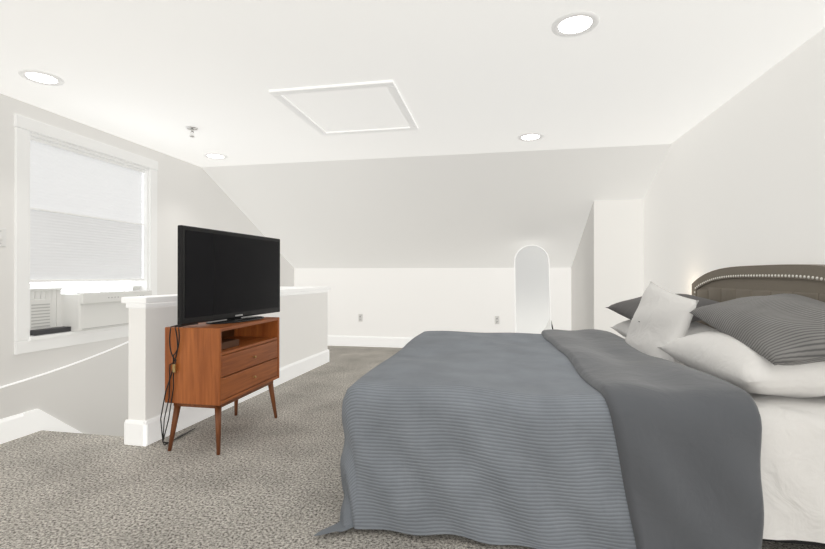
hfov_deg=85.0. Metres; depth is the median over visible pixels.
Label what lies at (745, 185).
wall
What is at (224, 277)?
flat-screen tv
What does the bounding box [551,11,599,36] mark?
recessed light
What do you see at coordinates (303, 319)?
wall
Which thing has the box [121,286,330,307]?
trim
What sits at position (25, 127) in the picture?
window frame
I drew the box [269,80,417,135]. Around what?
ceiling hatch
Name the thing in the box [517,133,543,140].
recessed light
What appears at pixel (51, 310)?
window
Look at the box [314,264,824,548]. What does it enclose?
bed
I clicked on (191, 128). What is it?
sprinkler
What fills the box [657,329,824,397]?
pillow
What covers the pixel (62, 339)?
window sill
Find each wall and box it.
[0,93,293,436]
[128,292,327,420]
[294,267,570,337]
[571,199,643,337]
[643,28,824,294]
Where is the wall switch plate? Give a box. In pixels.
[0,228,5,246]
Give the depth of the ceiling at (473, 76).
2.54 m
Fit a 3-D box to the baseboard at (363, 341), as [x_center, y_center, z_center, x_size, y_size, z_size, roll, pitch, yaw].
[0.184,1.025,6.720,4.180,0.155,0.016,0,0,11]
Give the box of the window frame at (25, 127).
[14,114,157,341]
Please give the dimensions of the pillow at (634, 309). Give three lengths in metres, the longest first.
0.740 x 0.580 x 0.180 m
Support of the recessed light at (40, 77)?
in the ceiling at (473, 76)
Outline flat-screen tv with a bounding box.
[177,225,279,324]
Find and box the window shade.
[30,136,144,281]
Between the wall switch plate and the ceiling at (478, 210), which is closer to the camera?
the wall switch plate
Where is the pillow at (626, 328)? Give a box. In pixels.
[611,320,713,337]
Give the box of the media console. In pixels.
[160,317,278,454]
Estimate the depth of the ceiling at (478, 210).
5.17 m
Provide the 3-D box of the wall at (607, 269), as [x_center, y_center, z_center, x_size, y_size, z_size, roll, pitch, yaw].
[2.347,0.140,5.562,0.500,1.917,1.500,0,0,11]
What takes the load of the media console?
on the floor
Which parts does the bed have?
headboard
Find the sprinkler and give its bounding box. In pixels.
[186,126,197,136]
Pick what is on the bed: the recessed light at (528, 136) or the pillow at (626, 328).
the pillow at (626, 328)
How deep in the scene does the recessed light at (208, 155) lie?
4.41 m
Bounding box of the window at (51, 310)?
[30,286,151,335]
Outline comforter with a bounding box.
[314,329,763,548]
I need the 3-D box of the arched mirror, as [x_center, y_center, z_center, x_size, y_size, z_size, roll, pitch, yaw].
[1.552,0.404,5.534,0.582,1.563,0.328,0,0,11]
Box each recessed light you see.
[18,69,64,85]
[204,153,226,158]
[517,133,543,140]
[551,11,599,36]
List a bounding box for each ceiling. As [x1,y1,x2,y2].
[0,0,824,166]
[202,144,670,267]
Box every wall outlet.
[358,314,362,321]
[495,316,498,323]
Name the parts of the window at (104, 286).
window ac cord, window sash frame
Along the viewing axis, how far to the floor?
2.31 m
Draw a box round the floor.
[0,346,824,548]
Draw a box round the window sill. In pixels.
[14,325,128,354]
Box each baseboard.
[0,349,328,445]
[328,335,412,347]
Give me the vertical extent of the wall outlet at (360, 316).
0.120 m
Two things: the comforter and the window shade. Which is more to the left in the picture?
the window shade
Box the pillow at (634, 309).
[606,294,719,322]
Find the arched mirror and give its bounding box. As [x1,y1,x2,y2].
[514,245,552,333]
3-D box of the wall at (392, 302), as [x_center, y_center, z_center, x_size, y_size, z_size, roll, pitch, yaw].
[0.440,0.532,6.733,4.880,1.380,0.100,0,0,11]
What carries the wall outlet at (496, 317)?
attached to the wall at (392, 302)
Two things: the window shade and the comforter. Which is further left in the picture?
the window shade
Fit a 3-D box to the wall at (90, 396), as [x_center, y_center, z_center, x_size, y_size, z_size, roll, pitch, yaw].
[-2.688,1.410,3.018,0.100,5.360,8.550,0,0,11]
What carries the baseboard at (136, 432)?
attached to the wall at (90, 396)

